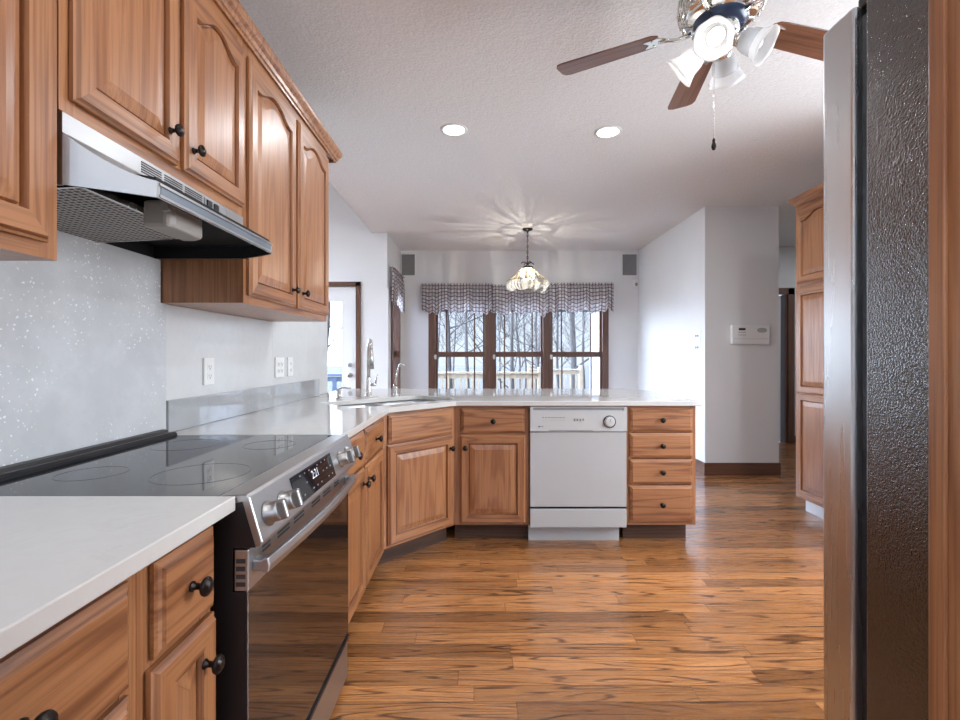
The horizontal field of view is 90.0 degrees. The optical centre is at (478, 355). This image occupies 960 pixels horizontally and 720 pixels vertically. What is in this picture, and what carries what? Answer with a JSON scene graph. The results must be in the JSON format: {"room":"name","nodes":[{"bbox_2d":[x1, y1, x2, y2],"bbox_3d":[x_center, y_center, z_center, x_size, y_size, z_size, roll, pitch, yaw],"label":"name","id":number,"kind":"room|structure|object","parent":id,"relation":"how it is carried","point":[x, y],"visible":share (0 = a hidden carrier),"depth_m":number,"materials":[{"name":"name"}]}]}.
{"room":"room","nodes":[
{"label":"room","id":0,"kind":"room"},
{"bbox_2d":[329,184,376,388],"bbox_3d":[-2.860,-0.754,5.910,3.480,3.900,0.120,0,0,0],"label":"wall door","id":1,"kind":"structure","parent":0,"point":[352,246],"depth_m":5.85,"materials":[{"name":"paint"}]},
{"bbox_2d":[329,282,360,388],"bbox_3d":[-1.975,0.146,5.872,1.070,2.100,0.105,0,0,0],"label":"door","id":2,"kind":"structure","parent":1,"relation":"attached to","point":[350,297],"depth_m":5.88,"materials":[{"name":"white wood"}]},
{"bbox_2d":[377,233,400,388],"bbox_3d":[-1.180,-0.154,6.350,0.120,2.700,1.000,0,0,0],"label":"wall","id":3,"kind":"structure","parent":0,"point":[388,253],"depth_m":5.85,"materials":[{"name":"paint"}]},
{"bbox_2d":[387,288,388,388],"bbox_3d":[-1.116,0.186,5.877,0.020,2.020,0.066,0,0,0],"label":"trim","id":4,"kind":"structure","parent":3,"relation":"attached to","point":[387,288],"depth_m":5.84,"materials":[{"name":"white paint"}]},
{"bbox_2d":[391,286,400,388],"bbox_3d":[-1.157,-0.069,6.400,0.125,1.630,0.600,0,0,0],"label":"window","id":5,"kind":"structure","parent":3,"relation":"in","point":[395,310],"depth_m":6.63,"materials":[{"name":"brown wood"}]},
{"bbox_2d":[390,265,404,311],"bbox_3d":[-1.065,-0.857,6.320,0.059,0.531,0.800,0,0,0],"label":"valance","id":6,"kind":"object","parent":3,"relation":"attached to","point":[398,292],"visible":1,"depth_m":6.19,"materials":[{"name":"fabric"}]},
{"bbox_2d":[401,251,637,389],"bbox_3d":[0.625,-0.154,6.910,3.490,2.700,0.120,0,0,0],"label":"wall","id":7,"kind":"structure","parent":0,"point":[492,267],"depth_m":6.85,"materials":[{"name":"paint"}]},
{"bbox_2d":[401,254,415,275],"bbox_3d":[-1.008,-1.299,6.842,0.209,0.320,0.016,0,0,0],"label":"wall speaker","id":8,"kind":"object","parent":7,"relation":"attached to","point":[408,261],"visible":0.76,"depth_m":6.83,"materials":[{"name":"grey plastic"}]},
{"bbox_2d":[422,283,492,314],"bbox_3d":[-0.307,-0.800,6.770,1.010,0.453,0.113,0,0,0],"label":"valance","id":9,"kind":"object","parent":7,"relation":"attached to","point":[458,298],"visible":1,"depth_m":6.74,"materials":[{"name":"fabric"}]},
{"bbox_2d":[428,309,489,388],"bbox_3d":[-0.285,-0.084,6.883,0.870,1.660,0.154,0,0,0],"label":"window","id":10,"kind":"structure","parent":7,"relation":"in","point":[433,354],"depth_m":6.83,"materials":[{"name":"brown wood"}]},
{"bbox_2d":[490,309,546,388],"bbox_3d":[0.560,-0.084,6.883,0.821,1.660,0.154,0,0,0],"label":"window","id":11,"kind":"structure","parent":7,"relation":"in","point":[542,354],"depth_m":6.86,"materials":[{"name":"brown wood"}]},
{"bbox_2d":[491,284,547,316],"bbox_3d":[0.579,-0.776,6.772,0.819,0.471,0.108,0,0,0],"label":"valance","id":12,"kind":"object","parent":7,"relation":"attached to","point":[522,299],"visible":0.99,"depth_m":6.74,"materials":[{"name":"fabric"}]},
{"bbox_2d":[547,308,608,388],"bbox_3d":[1.408,-0.084,6.883,0.875,1.660,0.154,0,0,0],"label":"window","id":13,"kind":"structure","parent":7,"relation":"in","point":[603,354],"depth_m":6.84,"materials":[{"name":"brown wood"}]},
{"bbox_2d":[547,282,613,313],"bbox_3d":[1.434,-0.810,6.769,0.946,0.455,0.114,0,0,0],"label":"valance","id":14,"kind":"object","parent":7,"relation":"attached to","point":[575,297],"visible":1,"depth_m":6.74,"materials":[{"name":"fabric"}]},
{"bbox_2d":[621,254,636,275],"bbox_3d":[2.145,-1.299,6.842,0.224,0.320,0.016,0,0,0],"label":"wall speaker","id":15,"kind":"object","parent":7,"relation":"attached to","point":[628,261],"visible":1,"depth_m":6.83,"materials":[{"name":"white plastic"}]},
{"bbox_2d":[633,279,637,286],"bbox_3d":[2.231,-1.036,6.827,0.062,0.115,0.047,0,0,0],"label":"sensor","id":16,"kind":"object","parent":7,"relation":"attached to","point":[635,281],"visible":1,"depth_m":6.80,"materials":[{"name":"white plastic"}]},
{"bbox_2d":[239,0,858,250],"bbox_3d":[2.360,-1.554,2.335,7.280,0.100,9.270,0,0,0],"label":"ceiling","id":17,"kind":"structure","parent":0,"point":[383,78],"depth_m":3.07,"materials":[{"name":"white paint"}]},
{"bbox_2d":[440,123,467,135],"bbox_3d":[-0.166,-1.501,3.190,0.184,0.006,0.184,0,0,0],"label":"recessed light","id":18,"kind":"object","parent":17,"relation":"in","point":[450,129],"visible":1,"depth_m":3.18,"materials":[{"name":"white plastic"}]},
{"bbox_2d":[507,228,547,290],"bbox_3d":[0.574,-1.131,5.680,0.506,0.746,0.506,0,0,0],"label":"pendant lamp","id":19,"kind":"object","parent":17,"relation":"hanging from","point":[529,274],"visible":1,"depth_m":5.67,"materials":[{"name":"white glass"}]},
{"bbox_2d":[594,125,621,137],"bbox_3d":[0.866,-1.501,3.220,0.184,0.006,0.184,0,0,0],"label":"recessed light","id":20,"kind":"object","parent":17,"relation":"in","point":[609,131],"visible":1,"depth_m":3.21,"materials":[{"name":"white plastic"}]},
{"bbox_2d":[557,0,828,149],"bbox_3d":[0.925,-1.132,1.818,1.184,0.744,1.198,0,0,0],"label":"ceiling fan","id":21,"kind":"object","parent":17,"relation":"hanging from","point":[716,27],"visible":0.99,"depth_m":1.82,"materials":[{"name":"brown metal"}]},
{"bbox_2d":[329,441,823,719],"bbox_3d":[0.700,1.221,2.335,10.600,0.050,9.270,0,0,0],"label":"floor","id":22,"kind":"structure","parent":0,"point":[724,620],"depth_m":2.16,"materials":[{"name":"brown wood"}]},
{"bbox_2d":[0,573,135,719],"bbox_3d":[-0.820,0.756,0.537,0.684,0.879,0.414,0,0,0],"label":"base cabinet","id":23,"kind":"object","parent":22,"relation":"on","point":[83,666],"visible":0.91,"depth_m":0.62,"materials":[{"name":"brown wood"}]},
{"bbox_2d":[0,429,360,719],"bbox_3d":[-0.783,0.731,1.365,0.744,0.930,0.762,0,0,0],"label":"range","id":24,"kind":"object","parent":22,"relation":"on","point":[280,606],"visible":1,"depth_m":1.20,"materials":[{"name":"black ceramic"}]},
{"bbox_2d":[0,435,331,495],"bbox_3d":[-0.842,0.293,1.365,0.617,0.011,0.759,0,0,0],"label":"cooktop","id":25,"kind":"object","parent":24,"relation":"in","point":[149,465],"depth_m":1.24,"materials":[{"name":"black glass"}]},
{"bbox_2d":[136,526,224,719],"bbox_3d":[-0.820,0.756,0.848,0.684,0.879,0.205,0,0,0],"label":"base cabinet","id":26,"kind":"object","parent":22,"relation":"on","point":[178,665],"visible":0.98,"depth_m":0.82,"materials":[{"name":"brown wood"}]},
{"bbox_2d":[348,416,383,623],"bbox_3d":[-0.820,0.756,2.215,0.684,0.879,0.929,0,0,0],"label":"base cabinet","id":27,"kind":"object","parent":22,"relation":"on","point":[366,497],"visible":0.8,"depth_m":2.15,"materials":[{"name":"brown wood"}]},
{"bbox_2d":[174,389,701,437],"bbox_3d":[0.112,0.301,2.979,2.598,0.030,2.461,0,0,0],"label":"countertop","id":28,"kind":"structure","parent":27,"relation":"on","point":[323,414],"depth_m":3.04,"materials":[{"name":"white stone"}]},
{"bbox_2d":[166,379,318,431],"bbox_3d":[-1.159,0.226,2.619,0.017,0.119,1.681,0,0,0],"label":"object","id":29,"kind":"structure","parent":28,"relation":"on","point":[182,413],"depth_m":2.22,"materials":[{"name":"grey stone"}]},
{"bbox_2d":[335,387,350,398],"bbox_3d":[-0.898,0.244,3.184,0.113,0.084,0.047,0,0,11],"label":"soap dispenser","id":30,"kind":"object","parent":28,"relation":"on","point":[338,390],"visible":0.98,"depth_m":3.18,"materials":[{"name":"silver metal"}]},
{"bbox_2d":[365,339,377,396],"bbox_3d":[-0.726,0.084,3.286,0.090,0.404,0.246,0,0,-20],"label":"faucet","id":31,"kind":"object","parent":28,"relation":"on","point":[370,358],"visible":0.98,"depth_m":3.35,"materials":[{"name":"silver metal"}]},
{"bbox_2d":[344,400,429,406],"bbox_3d":[-0.565,0.395,3.082,0.460,0.150,0.830,0,0,43],"label":"sink","id":32,"kind":"object","parent":28,"relation":"in","point":[405,401],"visible":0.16,"depth_m":3.30,"materials":[{"name":"silver metal"}]},
{"bbox_2d":[393,363,404,394],"bbox_3d":[-0.586,0.169,3.514,0.100,0.235,0.043,0,0,34],"label":"water tap","id":33,"kind":"object","parent":28,"relation":"on","point":[395,386],"visible":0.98,"depth_m":3.52,"materials":[{"name":"silver metal"}]},
{"bbox_2d":[377,406,455,565],"bbox_3d":[-0.663,0.756,3.179,1.033,0.879,1.001,0,0,0],"label":"base cabinet","id":34,"kind":"object","parent":22,"relation":"on","point":[419,448],"visible":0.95,"depth_m":2.84,"materials":[{"name":"brown wood"}]},
{"bbox_2d":[454,406,528,537],"bbox_3d":[0.080,0.756,3.348,0.477,0.879,0.654,0,0,0],"label":"base cabinet","id":35,"kind":"object","parent":22,"relation":"on","point":[491,443],"visible":0.97,"depth_m":3.06,"materials":[{"name":"brown wood"}]},
{"bbox_2d":[528,406,626,539],"bbox_3d":[0.629,0.759,3.323,0.618,0.874,0.594,0,0,0],"label":"dishwasher","id":36,"kind":"object","parent":22,"relation":"on","point":[577,454],"visible":1,"depth_m":3.05,"materials":[{"name":"white metal"}]},
{"bbox_2d":[622,406,695,537],"bbox_3d":[1.165,0.756,3.348,0.443,0.879,0.654,0,0,0],"label":"base cabinet","id":37,"kind":"object","parent":22,"relation":"on","point":[660,440],"visible":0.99,"depth_m":3.06,"materials":[{"name":"brown wood"}]},
{"bbox_2d":[788,183,823,518],"bbox_3d":[2.757,-0.009,3.224,0.722,2.410,1.048,0,0,0],"label":"pantry cabinet","id":38,"kind":"object","parent":22,"relation":"on","point":[809,205],"visible":0.16,"depth_m":3.54,"materials":[{"name":"brown wood"}]},
{"bbox_2d":[824,0,928,719],"bbox_3d":[1.070,0.301,0.498,0.904,1.789,0.836,0,0,0],"label":"refrigerator","id":39,"kind":"object","parent":22,"relation":"on","point":[876,56],"visible":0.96,"depth_m":0.75,"materials":[{"name":"black metal"}]},
{"bbox_2d":[929,0,959,719],"bbox_3d":[0.604,0.016,0.165,0.032,2.360,0.929,0,0,0],"label":"panel","id":40,"kind":"object","parent":22,"relation":"on","point":[944,15],"visible":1,"depth_m":0.61,"materials":[{"name":"brown wood"}]},
{"bbox_3d":[-0.820,0.756,-0.045,0.684,0.879,0.750,0,0,0],"label":"base cabinet","id":41,"kind":"object","parent":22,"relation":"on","visible":0},
{"bbox_2d":[0,496,234,658],"bbox_3d":[-0.827,0.301,0.281,0.658,0.030,1.402,0,0,0],"label":"countertop","id":42,"kind":"structure","parent":41,"relation":"on","point":[59,554],"depth_m":0.74,"materials":[{"name":"white stone"}]},
{"bbox_2d":[591,312,598,388],"bbox_3d":[2.990,-0.054,7.795,2.020,6.500,1.610,0,0,0],"label":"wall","id":43,"kind":"structure","parent":0,"point":[595,316],"depth_m":8.16,"materials":[{"name":"white paint"}]},
{"bbox_2d":[638,206,778,462],"bbox_3d":[2.640,-0.154,5.835,0.740,2.700,2.030,0,0,0],"label":"wall partition","id":44,"kind":"structure","parent":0,"point":[717,269],"depth_m":4.82,"materials":[{"name":"paint"}]},
{"bbox_2d":[695,342,699,352],"bbox_3d":[2.263,-0.089,4.980,0.014,0.112,0.110,0,0,0],"label":"light switch","id":45,"kind":"object","parent":44,"relation":"attached to","point":[697,344],"visible":1,"depth_m":4.97,"materials":[{"name":"white plastic"}]},
{"bbox_2d":[695,330,699,340],"bbox_3d":[2.263,-0.209,4.980,0.014,0.112,0.110,0,0,0],"label":"light switch","id":46,"kind":"object","parent":44,"relation":"attached to","point":[697,333],"visible":1,"depth_m":4.97,"materials":[{"name":"white plastic"}]},
{"bbox_2d":[696,459,780,474],"bbox_3d":[2.640,1.133,5.828,0.768,0.125,2.044,0,0,0],"label":"baseboard","id":47,"kind":"structure","parent":44,"relation":"attached to","point":[703,468],"depth_m":4.81,"materials":[{"name":"brown wood"}]},
{"bbox_2d":[731,325,769,343],"bbox_3d":[2.715,-0.212,4.805,0.380,0.193,0.030,0,0,0],"label":"intercom","id":48,"kind":"object","parent":44,"relation":"attached to","point":[740,334],"visible":1,"depth_m":4.79,"materials":[{"name":"white plastic"}]},
{"bbox_2d":[757,328,766,332],"bbox_3d":[2.825,-0.257,4.792,0.096,0.048,0.003,0,0,0],"label":"speaker grille","id":49,"kind":"object","parent":48,"relation":"attached to","point":[759,330],"depth_m":4.79,"materials":[{"name":"white plastic"}]},
{"bbox_2d":[779,247,795,435],"bbox_3d":[4.505,-0.154,6.660,2.990,2.700,0.120,0,0,0],"label":"wall","id":50,"kind":"structure","parent":0,"point":[787,255],"depth_m":6.60,"materials":[{"name":"paint"}]},
{"bbox_2d":[779,288,794,442],"bbox_3d":[3.790,0.131,6.650,1.080,2.130,0.140,0,0,0],"label":"door","id":51,"kind":"structure","parent":50,"relation":"in","point":[787,298],"depth_m":6.60,"materials":[{"name":"brown wood"}]},
{"bbox_3d":[-1.250,-0.154,0.700,0.120,2.700,6.000,0,0,0],"label":"wall","id":52,"kind":"structure","parent":0,"visible":0},
{"bbox_2d":[0,0,56,260],"bbox_3d":[-0.996,-0.679,0.569,0.380,0.970,0.818,0,0,0],"label":"upper cabinet","id":53,"kind":"object","parent":52,"relation":"attached to","point":[28,28],"visible":1,"depth_m":0.90,"materials":[{"name":"brown wood"}]},
{"bbox_2d":[0,230,165,466],"bbox_3d":[-1.173,0.004,0.678,0.031,0.705,2.197,0,0,0],"label":"backsplash slab","id":54,"kind":"structure","parent":52,"relation":"attached to","point":[83,332],"depth_m":1.39,"materials":[{"name":"grey stone"}]},
{"bbox_2d":[57,0,244,216],"bbox_3d":[-0.996,-0.835,1.365,0.380,0.658,0.765,0,0,0],"label":"upper cabinet","id":55,"kind":"object","parent":52,"relation":"attached to","point":[162,80],"visible":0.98,"depth_m":1.29,"materials":[{"name":"brown wood"}]},
{"bbox_2d":[57,111,271,258],"bbox_3d":[-0.947,-0.412,1.364,0.472,0.181,0.756,0,0,0],"label":"range hood","id":56,"kind":"object","parent":52,"relation":"attached to","point":[107,193],"visible":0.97,"depth_m":1.21,"materials":[{"name":"silver metal"}]},
{"bbox_2d":[141,161,161,179],"bbox_3d":[-0.856,-0.480,1.254,0.002,0.028,0.077,0,0,0],"label":"vent","id":57,"kind":"object","parent":56,"relation":"attached to","point":[148,169],"depth_m":1.25,"materials":[{"name":"silver metal"}]},
{"bbox_2d":[164,174,182,191],"bbox_3d":[-0.856,-0.480,1.345,0.002,0.028,0.078,0,0,0],"label":"vent","id":58,"kind":"object","parent":56,"relation":"attached to","point":[169,179],"depth_m":1.34,"materials":[{"name":"silver metal"}]},
{"bbox_2d":[185,186,201,201],"bbox_3d":[-0.856,-0.480,1.440,0.002,0.028,0.085,0,0,0],"label":"vent","id":59,"kind":"object","parent":56,"relation":"attached to","point":[190,191],"depth_m":1.44,"materials":[{"name":"silver metal"}]},
{"bbox_2d":[207,200,211,207],"bbox_3d":[-0.852,-0.481,1.518,0.004,0.018,0.025,0,0,0],"label":"rocker switch","id":60,"kind":"object","parent":56,"relation":"attached to","point":[209,202],"depth_m":1.51,"materials":[{"name":"black plastic"}]},
{"bbox_2d":[214,204,218,211],"bbox_3d":[-0.852,-0.481,1.558,0.004,0.018,0.025,0,0,0],"label":"rocker switch","id":61,"kind":"object","parent":56,"relation":"attached to","point":[216,206],"depth_m":1.56,"materials":[{"name":"black plastic"}]},
{"bbox_2d":[159,41,328,321],"bbox_3d":[-0.996,-0.679,2.232,0.380,0.970,0.961,0,0,0],"label":"upper cabinet","id":62,"kind":"object","parent":52,"relation":"attached to","point":[287,167],"visible":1,"depth_m":2.00,"materials":[{"name":"brown wood"}]},
{"bbox_2d":[214,0,342,162],"bbox_3d":[-1.003,-1.181,1.524,0.366,0.065,2.728,0,0,0],"label":"crown molding","id":63,"kind":"structure","parent":62,"relation":"attached to","point":[233,10],"depth_m":1.97,"materials":[{"name":"brown wood"}]},
{"bbox_2d":[166,304,326,399],"bbox_3d":[-1.179,-0.410,2.740,0.021,1.388,1.921,0,0,0],"label":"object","id":64,"kind":"structure","parent":52,"relation":"attached to","point":[244,350],"depth_m":2.31,"materials":[{"name":"paint"}]},
{"bbox_2d":[203,358,213,384],"bbox_3d":[-1.162,0.066,2.065,0.012,0.116,0.075,0,0,0],"label":"outlet","id":65,"kind":"object","parent":64,"relation":"attached to","point":[208,363],"visible":1,"depth_m":2.05,"materials":[{"name":"white plastic"}]},
{"bbox_2d":[275,357,283,377],"bbox_3d":[-1.162,0.066,2.800,0.012,0.116,0.118,0,0,0],"label":"outlet","id":66,"kind":"object","parent":64,"relation":"attached to","point":[279,361],"visible":1,"depth_m":2.78,"materials":[{"name":"white plastic"}]},
{"bbox_2d":[287,357,292,375],"bbox_3d":[-1.162,0.066,2.955,0.012,0.116,0.075,0,0,0],"label":"outlet","id":67,"kind":"object","parent":64,"relation":"attached to","point":[289,359],"visible":1,"depth_m":2.94,"materials":[{"name":"white plastic"}]},
{"bbox_3d":[-1.295,-2.104,0.710,0.030,1.200,6.020,0,0,0],"label":"wall","id":68,"kind":"structure","parent":0,"visible":0},
{"bbox_2d":[329,180,373,232],"bbox_3d":[-1.290,-2.102,4.785,0.021,1.205,2.130,0,0,0],"label":"trim","id":69,"kind":"structure","parent":68,"relation":"attached to","point":[330,183],"depth_m":4.78,"materials":[{"name":"paint"}]},
{"label":"outside","id":70,"kind":"structure","parent":0,"visible":0},
{"bbox_3d":[-1.275,1.286,9.795,6.450,0.060,5.610,0,0,0],"label":"deck","id":71,"kind":"object","parent":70,"visible":0},
{"bbox_2d":[327,374,341,390],"bbox_3d":[-3.100,0.746,9.000,1.690,1.020,0.140,0,0,0],"label":"deck railing","id":72,"kind":"object","parent":71,"relation":"on","point":[334,380],"visible":0.02,"depth_m":8.96,"materials":[{"name":"blue paint"}]},
{"bbox_2d":[438,367,539,388],"bbox_3d":[-0.455,0.746,10.200,3.580,1.020,0.140,0,0,0],"label":"deck railing","id":73,"kind":"object","parent":71,"relation":"on","point":[441,375],"visible":0.19,"depth_m":10.17,"materials":[{"name":"brown wood"}]},
{"bbox_2d":[527,365,582,388],"bbox_3d":[1.975,0.746,12.500,1.440,1.020,0.140,0,0,0],"label":"deck railing","id":74,"kind":"object","parent":71,"relation":"on","point":[580,372],"visible":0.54,"depth_m":12.46,"materials":[{"name":"brown wood"}]},
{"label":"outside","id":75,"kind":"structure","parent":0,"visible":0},
{"bbox_2d":[327,366,589,392],"bbox_3d":[0.000,3.346,65.000,180.000,0.300,190.000,0,0,0],"label":"ground","id":76,"kind":"structure","parent":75,"point":[330,369],"depth_m":68.18,"materials":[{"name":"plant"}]},
{"bbox_2d":[327,302,341,358],"bbox_3d":[-5.667,-3.792,16.192,6.334,14.088,5.389,0,0,30],"label":"bare tree","id":77,"kind":"object","parent":76,"relation":"on","point":[329,314],"visible":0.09,"depth_m":16.09,"materials":[{"name":"grey plant"}]},
{"bbox_2d":[327,305,341,364],"bbox_3d":[-7.479,-2.667,20.848,5.798,11.841,3.867,0,0,24],"label":"bare tree","id":78,"kind":"object","parent":76,"relation":"on","point":[333,321],"visible":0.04,"depth_m":21.09,"materials":[{"name":"grey plant"}]},
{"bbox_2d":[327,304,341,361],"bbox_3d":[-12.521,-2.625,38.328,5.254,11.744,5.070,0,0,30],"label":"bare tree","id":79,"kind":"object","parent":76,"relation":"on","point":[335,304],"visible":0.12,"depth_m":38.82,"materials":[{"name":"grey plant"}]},
{"bbox_2d":[330,304,341,345],"bbox_3d":[-7.728,-4.862,24.546,7.333,16.223,7.274,0,0,-17],"label":"bare tree","id":80,"kind":"object","parent":76,"relation":"on","point":[341,304],"visible":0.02,"depth_m":23.95,"materials":[{"name":"grey plant"}]},
{"bbox_2d":[438,312,444,362],"bbox_3d":[-3.445,-3.338,38.950,5.147,13.176,4.588,0,0,-20],"label":"bare tree","id":81,"kind":"object","parent":76,"relation":"on","point":[440,312],"visible":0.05,"depth_m":39.54,"materials":[{"name":"grey plant"}]},
{"bbox_2d":[438,313,475,371],"bbox_3d":[-2.313,-2.345,27.788,4.432,11.183,5.828,0,0,-9],"label":"bare tree","id":82,"kind":"object","parent":76,"relation":"on","point":[467,313],"visible":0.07,"depth_m":27.45,"materials":[{"name":"grey plant"}]},
{"bbox_2d":[438,314,478,351],"bbox_3d":[-1.419,-2.118,24.569,4.308,10.733,3.320,0,0,-38],"label":"bare tree","id":83,"kind":"object","parent":76,"relation":"on","point":[439,314],"visible":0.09,"depth_m":24.73,"materials":[{"name":"grey plant"}]},
{"bbox_2d":[440,312,481,388],"bbox_3d":[-1.228,-2.177,22.713,5.007,10.852,2.770,0,0,42],"label":"bare tree","id":84,"kind":"object","parent":76,"relation":"on","point":[454,338],"visible":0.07,"depth_m":22.14,"materials":[{"name":"grey plant"}]},
{"bbox_2d":[444,309,482,388],"bbox_3d":[-1.006,-4.192,16.626,7.422,14.881,6.157,0,0,6],"label":"bare tree","id":85,"kind":"object","parent":76,"relation":"on","point":[449,368],"visible":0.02,"depth_m":16.91,"materials":[{"name":"grey plant"}]},
{"bbox_2d":[441,312,537,388],"bbox_3d":[-0.477,-4.570,21.541,7.401,15.646,8.099,0,0,-13],"label":"bare tree","id":86,"kind":"object","parent":76,"relation":"on","point":[465,313],"visible":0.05,"depth_m":21.32,"materials":[{"name":"grey plant"}]},
{"bbox_2d":[463,314,519,351],"bbox_3d":[0.520,-4.477,39.031,7.101,15.455,6.474,0,0,16],"label":"bare tree","id":87,"kind":"object","parent":76,"relation":"on","point":[463,314],"visible":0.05,"depth_m":39.37,"materials":[{"name":"grey plant"}]},
{"bbox_2d":[453,312,539,388],"bbox_3d":[0.609,-3.170,15.512,4.555,12.840,5.167,0,0,14],"label":"bare tree","id":88,"kind":"object","parent":76,"relation":"on","point":[511,322],"visible":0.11,"depth_m":15.32,"materials":[{"name":"grey plant"}]},
{"bbox_2d":[440,308,567,371],"bbox_3d":[0.362,-2.205,21.784,7.706,10.905,3.421,0,0,24],"label":"bare tree","id":89,"kind":"object","parent":76,"relation":"on","point":[469,308],"visible":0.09,"depth_m":22.04,"materials":[{"name":"grey plant"}]},
{"bbox_2d":[498,320,514,388],"bbox_3d":[2.166,-5.264,42.477,5.625,17.030,6.409,0,0,-19],"label":"bare tree","id":90,"kind":"object","parent":76,"relation":"on","point":[498,320],"visible":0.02,"depth_m":42.54,"materials":[{"name":"grey plant"}]},
{"bbox_2d":[496,313,530,388],"bbox_3d":[2.146,-4.476,30.556,5.662,15.452,9.391,0,0,22],"label":"bare tree","id":91,"kind":"object","parent":76,"relation":"on","point":[509,313],"visible":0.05,"depth_m":30.61,"materials":[{"name":"grey plant"}]},
{"bbox_2d":[467,312,566,388],"bbox_3d":[2.450,-2.914,16.209,6.132,12.329,4.699,0,0,-30],"label":"bare tree","id":92,"kind":"object","parent":76,"relation":"on","point":[515,338],"visible":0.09,"depth_m":16.43,"materials":[{"name":"grey plant"}]},
{"bbox_2d":[519,316,537,388],"bbox_3d":[3.234,-2.845,31.835,3.726,12.196,3.870,0,0,25],"label":"bare tree","id":93,"kind":"object","parent":76,"relation":"on","point":[525,386],"visible":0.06,"depth_m":32.12,"materials":[{"name":"grey plant"}]},
{"bbox_2d":[513,314,553,349],"bbox_3d":[3.443,-3.172,31.924,4.593,12.847,4.559,0,0,0],"label":"bare tree","id":94,"kind":"object","parent":76,"relation":"on","point":[528,314],"visible":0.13,"depth_m":31.68,"materials":[{"name":"grey plant"}]},
{"bbox_2d":[497,309,589,370],"bbox_3d":[2.368,-4.009,20.871,5.405,14.512,6.086,0,0,-34],"label":"bare tree","id":95,"kind":"object","parent":76,"relation":"on","point":[535,318],"visible":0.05,"depth_m":20.81,"materials":[{"name":"grey plant"}]},
{"bbox_2d":[527,309,582,388],"bbox_3d":[3.430,-2.464,24.457,4.524,11.430,5.094,0,0,0],"label":"bare tree","id":96,"kind":"object","parent":76,"relation":"on","point":[557,321],"visible":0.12,"depth_m":23.83,"materials":[{"name":"grey plant"}]},
{"bbox_2d":[528,313,589,351],"bbox_3d":[4.574,-4.240,21.617,6.205,14.975,5.467,0,0,-28],"label":"bare tree","id":97,"kind":"object","parent":76,"relation":"on","point":[567,313],"visible":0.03,"depth_m":21.18,"materials":[{"name":"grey plant"}]},
{"bbox_2d":[553,309,589,364],"bbox_3d":[6.543,-1.832,35.411,4.961,10.160,4.345,0,0,10],"label":"bare tree","id":98,"kind":"object","parent":76,"relation":"on","point":[584,309],"visible":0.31,"depth_m":35.25,"materials":[{"name":"grey plant"}]},
{"bbox_2d":[563,313,589,373],"bbox_3d":[10.047,-1.775,43.887,5.624,10.043,3.154,0,0,17],"label":"bare tree","id":99,"kind":"object","parent":76,"relation":"on","point":[578,313],"visible":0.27,"depth_m":44.14,"materials":[{"name":"grey plant"}]},
{"bbox_2d":[564,308,589,388],"bbox_3d":[6.558,-3.937,30.525,5.557,14.372,5.547,0,0,28],"label":"bare tree","id":100,"kind":"object","parent":76,"relation":"on","point":[584,321],"visible":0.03,"depth_m":30.45,"materials":[{"name":"grey plant"}]},
{"bbox_2d":[569,312,589,388],"bbox_3d":[3.820,-4.498,18.386,4.970,15.505,6.570,0,0,-34],"label":"bare tree","id":101,"kind":"object","parent":76,"relation":"on","point":[574,365],"visible":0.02,"depth_m":18.45,"materials":[{"name":"grey plant"}]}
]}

